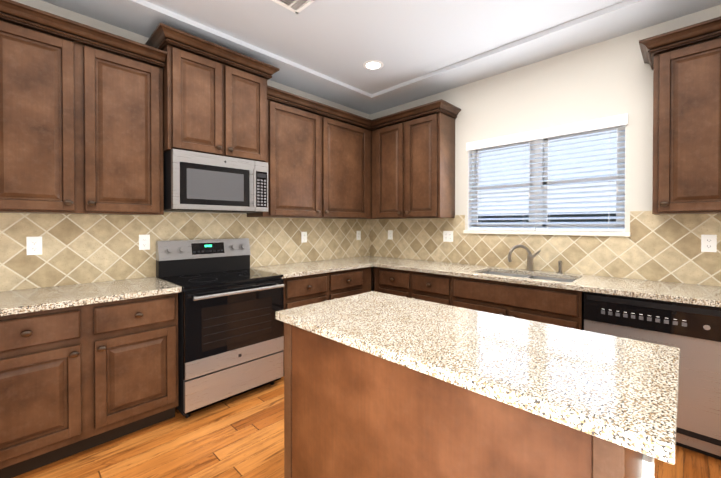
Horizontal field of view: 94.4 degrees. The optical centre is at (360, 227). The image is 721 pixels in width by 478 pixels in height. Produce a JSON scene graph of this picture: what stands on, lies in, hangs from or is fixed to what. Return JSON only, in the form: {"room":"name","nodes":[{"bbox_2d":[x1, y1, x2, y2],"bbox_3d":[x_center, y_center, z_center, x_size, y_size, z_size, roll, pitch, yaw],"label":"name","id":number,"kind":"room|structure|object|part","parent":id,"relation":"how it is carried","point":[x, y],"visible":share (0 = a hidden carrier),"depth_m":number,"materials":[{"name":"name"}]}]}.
{"room":"kitchen","nodes":[
{"label":"kitchen","id":0,"kind":"room"},
{"bbox_2d":[12,0,369,213],"bbox_3d":[-2.201,-0.194,2.207,0.150,3.100,6.800,1,1,44],"label":"wall","id":1,"kind":"structure","parent":0,"point":[73,16],"depth_m":2.50,"materials":[{"name":"grey paint"}]},
{"bbox_2d":[0,0,166,214],"bbox_3d":[-1.836,-0.670,2.183,0.396,1.152,0.921,1,1,44],"label":"upper cabinet","id":2,"kind":"object","parent":1,"relation":"attached to","point":[81,118],"visible":1,"depth_m":2.08,"materials":[{"name":"brown wood"}]},
{"bbox_3d":[-1.728,-1.202,2.072,0.092,0.086,0.921,0,1,44],"label":"crown","id":3,"kind":"part","parent":2,"relation":"part of","materials":[{"name":"brown wood"}]},
{"bbox_2d":[0,212,369,291],"bbox_3d":[-1.134,0.140,3.188,0.010,0.546,3.590,1,1,44],"label":"backsplash","id":4,"kind":"structure","parent":1,"relation":"attached to","point":[83,248],"depth_m":2.55,"materials":[{"name":"tile"}]},
{"bbox_2d":[26,237,41,254],"bbox_3d":[-2.116,0.116,2.169,0.008,0.118,0.073,1,1,44],"label":"electrical outlet","id":5,"kind":"object","parent":4,"relation":"attached to","point":[34,245],"visible":1,"depth_m":2.17,"materials":[{"name":"white plastic"}]},
{"bbox_2d":[139,235,149,249],"bbox_3d":[-1.687,0.112,2.609,0.008,0.118,0.073,1,1,44],"label":"electrical outlet","id":6,"kind":"object","parent":4,"relation":"attached to","point":[144,242],"visible":1,"depth_m":2.61,"materials":[{"name":"white plastic"}]},
{"bbox_2d":[301,232,306,242],"bbox_3d":[-0.623,0.102,3.697,0.008,0.118,0.073,1,1,44],"label":"electrical outlet","id":7,"kind":"object","parent":4,"relation":"attached to","point":[303,236],"visible":1,"depth_m":3.69,"materials":[{"name":"white plastic"}]},
{"bbox_2d":[356,231,360,239],"bbox_3d":[-0.023,0.097,4.311,0.008,0.118,0.073,1,1,44],"label":"electrical outlet","id":8,"kind":"object","parent":4,"relation":"attached to","point":[358,235],"visible":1,"depth_m":4.31,"materials":[{"name":"white plastic"}]},
{"bbox_2d":[145,23,279,162],"bbox_3d":[-1.205,-0.978,2.762,0.486,0.827,0.926,1,1,44],"label":"upper cabinet","id":9,"kind":"object","parent":1,"relation":"attached to","point":[214,99],"visible":0.81,"depth_m":2.57,"materials":[{"name":"brown wood"}]},
{"bbox_2d":[163,149,267,212],"bbox_3d":[-1.202,-0.347,2.765,0.489,0.430,0.752,1,1,44],"label":"over-the-range microwave","id":10,"kind":"object","parent":9,"relation":"attached to","point":[199,182],"visible":1,"depth_m":2.56,"materials":[{"name":"silver metal"}]},
{"bbox_2d":[246,85,321,217],"bbox_3d":[-0.751,-0.680,3.342,0.329,1.152,0.665,1,1,44],"label":"upper cabinet","id":11,"kind":"object","parent":1,"relation":"attached to","point":[319,159],"depth_m":3.21,"materials":[{"name":"brown wood"}]},
{"bbox_2d":[322,105,369,218],"bbox_3d":[-0.275,-0.685,3.829,0.329,1.152,0.697,1,1,44],"label":"upper cabinet","id":12,"kind":"object","parent":1,"relation":"attached to","point":[345,137],"depth_m":3.70,"materials":[{"name":"brown wood"}]},
{"bbox_2d":[370,121,389,218],"bbox_3d":[0.085,-0.688,4.197,0.329,1.152,0.446,1,1,44],"label":"upper cabinet","id":13,"kind":"object","parent":1,"relation":"attached to","point":[374,125],"depth_m":4.00,"materials":[{"name":"brown wood"}]},
{"bbox_3d":[0.092,-1.213,3.272,1.018,0.086,1.751,0,1,44],"label":"crown corner","id":14,"kind":"part","parent":13,"relation":"part of","materials":[{"name":"brown wood"}]},
{"bbox_2d":[13,376,720,477],"bbox_3d":[0.177,1.351,-0.103,6.500,0.050,6.500,1,1,44],"label":"floor","id":15,"kind":"structure","parent":0,"point":[240,436],"depth_m":1.95,"materials":[{"name":"brown wood"}]},
{"bbox_2d":[0,293,178,477],"bbox_3d":[-1.762,0.868,2.092,0.648,0.876,0.975,1,1,44],"label":"base cabinet","id":16,"kind":"object","parent":15,"relation":"on","point":[76,379],"visible":1,"depth_m":1.90,"materials":[{"name":"brown wood"}]},
{"bbox_2d":[0,277,181,315],"bbox_3d":[-1.761,0.411,2.086,0.634,0.036,0.994,1,1,44],"label":"countertop","id":17,"kind":"structure","parent":16,"relation":"on","point":[12,302],"depth_m":2.00,"materials":[{"name":"stone"}]},
{"bbox_2d":[156,238,283,417],"bbox_3d":[-1.102,0.703,2.676,0.718,1.198,0.760,1,1,44],"label":"range","id":18,"kind":"object","parent":15,"relation":"on","point":[230,331],"visible":0.98,"depth_m":2.50,"materials":[{"name":"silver metal"}]},
{"bbox_2d":[282,267,370,375],"bbox_3d":[-0.476,0.856,3.408,0.648,0.876,1.139,1,1,44],"label":"base cabinet","id":19,"kind":"object","parent":15,"relation":"on","point":[307,290],"visible":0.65,"depth_m":3.13,"materials":[{"name":"brown wood"}]},
{"bbox_2d":[250,258,373,278],"bbox_3d":[-0.488,0.399,3.388,0.631,0.034,1.110,1,1,44],"label":"countertop","id":20,"kind":"structure","parent":19,"relation":"on","point":[290,270],"depth_m":3.29,"materials":[{"name":"stone"}]},
{"bbox_2d":[346,245,720,307],"bbox_3d":[1.082,0.374,3.081,3.305,0.445,0.645,1,1,44],"label":"countertop","id":21,"kind":"structure","parent":19,"relation":"on","point":[702,295],"depth_m":2.52,"materials":[{"name":"stone"}]},
{"bbox_2d":[508,245,540,270],"bbox_3d":[1.460,0.268,2.974,0.230,0.233,0.204,0,1,44],"label":"faucet","id":22,"kind":"object","parent":21,"relation":"on","point":[530,257],"depth_m":2.99,"materials":[{"name":"silver metal"}]},
{"bbox_2d":[557,261,562,273],"bbox_3d":[1.697,0.331,2.839,0.044,0.108,0.048,0,1,44],"label":"soap dispenser","id":23,"kind":"object","parent":21,"relation":"on","point":[560,271],"depth_m":2.83,"materials":[{"name":"silver metal"}]},
{"bbox_2d":[374,267,451,305],"bbox_3d":[0.673,0.855,3.496,0.926,0.876,0.648,1,1,44],"label":"drawers","id":24,"kind":"object","parent":15,"relation":"on","point":[435,288],"visible":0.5,"depth_m":3.23,"materials":[{"name":"brown wood"}]},
{"bbox_2d":[284,322,642,477],"bbox_3d":[0.330,0.874,1.369,1.255,0.876,0.684,1,1,44],"label":"kitchen island","id":25,"kind":"object","parent":15,"relation":"on","point":[350,412],"visible":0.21,"depth_m":1.08,"materials":[{"name":"brown wood"}]},
{"bbox_2d":[275,291,679,463],"bbox_3d":[0.330,0.416,1.347,1.380,0.038,0.690,1,1,44],"label":"island countertop","id":26,"kind":"structure","parent":25,"relation":"on","point":[621,391],"depth_m":1.02,"materials":[{"name":"stone"}]},
{"bbox_2d":[642,454,654,477],"bbox_3d":[0.835,0.717,0.968,0.025,0.118,0.073,1,1,44],"label":"outlet","id":27,"kind":"object","parent":25,"relation":"attached to","point":[648,467],"visible":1,"depth_m":0.95,"materials":[{"name":"white plastic"}]},
{"bbox_2d":[452,276,583,329],"bbox_3d":[1.357,0.861,2.829,0.979,0.876,0.648,1,1,44],"label":"base cabinet","id":28,"kind":"object","parent":15,"relation":"on","point":[580,321],"depth_m":2.54,"materials":[{"name":"brown wood"}]},
{"bbox_3d":[1.357,0.787,2.828,0.978,0.727,0.648,1,1,44],"label":"sink base cabinet front","id":29,"kind":"part","parent":28,"relation":"part of","materials":[{"name":"brown wood"}]},
{"bbox_2d":[584,292,720,459],"bbox_3d":[1.949,0.869,2.246,0.648,0.872,0.618,1,1,44],"label":"dishwasher","id":30,"kind":"object","parent":15,"relation":"on","point":[692,332],"visible":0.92,"depth_m":1.92,"materials":[{"name":"silver metal"}]},
{"bbox_2d":[42,0,720,114],"bbox_3d":[0.177,-1.598,-0.129,6.500,0.250,6.500,1,1,44],"label":"ceiling","id":31,"kind":"structure","parent":0,"point":[328,49],"depth_m":2.60,"materials":[{"name":"grey paint"}]},
{"bbox_2d":[272,0,314,13],"bbox_3d":[-0.489,-1.528,2.195,0.215,0.008,0.325,1,1,44],"label":"ceiling vent","id":32,"kind":"object","parent":31,"relation":"in","point":[296,6],"visible":1,"depth_m":2.28,"materials":[{"name":"white metal"}]},
{"bbox_2d":[363,60,383,69],"bbox_3d":[0.121,-1.536,3.161,0.196,0.008,0.196,1,1,44],"label":"recessed light","id":33,"kind":"object","parent":31,"relation":"in","point":[373,64],"visible":1,"depth_m":3.15,"materials":[{"name":"white"}]},
{"bbox_2d":[370,4,720,290],"bbox_3d":[2.501,-0.195,2.262,6.500,3.100,0.150,1,1,44],"label":"wall","id":34,"kind":"structure","parent":0,"point":[610,77],"depth_m":2.83,"materials":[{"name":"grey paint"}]},
{"bbox_2d":[371,112,454,218],"bbox_3d":[0.558,-0.641,3.798,0.941,1.065,0.358,1,1,44],"label":"upper cabinet","id":35,"kind":"object","parent":34,"relation":"attached to","point":[412,168],"visible":1,"depth_m":3.58,"materials":[{"name":"brown wood"}]},
{"bbox_2d":[370,211,720,285],"bbox_3d":[1.308,0.139,3.318,3.320,0.546,0.010,1,1,44],"label":"backsplash","id":36,"kind":"structure","parent":34,"relation":"attached to","point":[665,248],"depth_m":2.76,"materials":[{"name":"tile"}]},
{"bbox_2d":[388,230,392,239],"bbox_3d":[0.375,0.088,4.217,0.073,0.118,0.008,1,1,44],"label":"electrical outlet","id":37,"kind":"object","parent":36,"relation":"attached to","point":[390,234],"visible":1,"depth_m":4.21,"materials":[{"name":"white plastic"}]},
{"bbox_2d":[443,231,452,241],"bbox_3d":[0.957,0.093,3.649,0.118,0.118,0.008,1,1,44],"label":"electrical outlet","id":38,"kind":"object","parent":36,"relation":"attached to","point":[447,236],"visible":1,"depth_m":3.65,"materials":[{"name":"white plastic"}]},
{"bbox_2d":[701,235,716,251],"bbox_3d":[2.367,0.105,2.271,0.073,0.118,0.008,1,1,44],"label":"electrical outlet","id":39,"kind":"object","parent":36,"relation":"attached to","point":[708,243],"visible":1,"depth_m":2.27,"materials":[{"name":"white plastic"}]},
{"bbox_2d":[468,125,625,231],"bbox_3d":[1.643,-0.422,3.098,1.300,0.900,0.150,1,1,44],"label":"window","id":40,"kind":"structure","parent":34,"relation":"in","point":[536,155],"depth_m":3.07,"materials":[{"name":"white"}]},
{"bbox_2d":[466,113,627,230],"bbox_3d":[1.605,-0.430,3.060,1.324,0.908,0.081,1,1,44],"label":"window blinds","id":41,"kind":"object","parent":40,"relation":"attached to","point":[617,121],"visible":0.94,"depth_m":2.96,"materials":[{"name":"white plastic"}]},
{"bbox_2d":[463,230,630,236],"bbox_3d":[1.605,0.045,3.064,1.370,0.034,0.106,1,1,44],"label":"window sill","id":42,"kind":"structure","parent":34,"relation":"attached to","point":[625,234],"depth_m":2.92,"materials":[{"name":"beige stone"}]},
{"bbox_2d":[639,16,720,214],"bbox_3d":[2.168,-0.670,2.198,0.494,1.152,0.396,1,1,44],"label":"upper cabinet","id":43,"kind":"object","parent":34,"relation":"attached to","point":[686,67],"visible":1,"depth_m":2.11,"materials":[{"name":"brown wood"}]},
{"bbox_3d":[2.167,-1.203,2.193,0.494,0.086,0.394,0,1,44],"label":"crown","id":44,"kind":"part","parent":43,"relation":"part of","materials":[{"name":"brown wood"}]},
{"bbox_3d":[56.207,3.872,61.918,160.000,0.200,159.500,1,1,44],"label":"ground","id":45,"kind":"structure","parent":0,"visible":0},
{"bbox_2d":[478,213,615,221],"bbox_3d":[42.404,0.849,47.764,240.000,6.100,1.000,1,1,44],"label":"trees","id":46,"kind":"object","parent":45,"relation":"on","point":[569,215],"depth_m":55.72,"materials":[{"name":"grey plant"}]}
]}

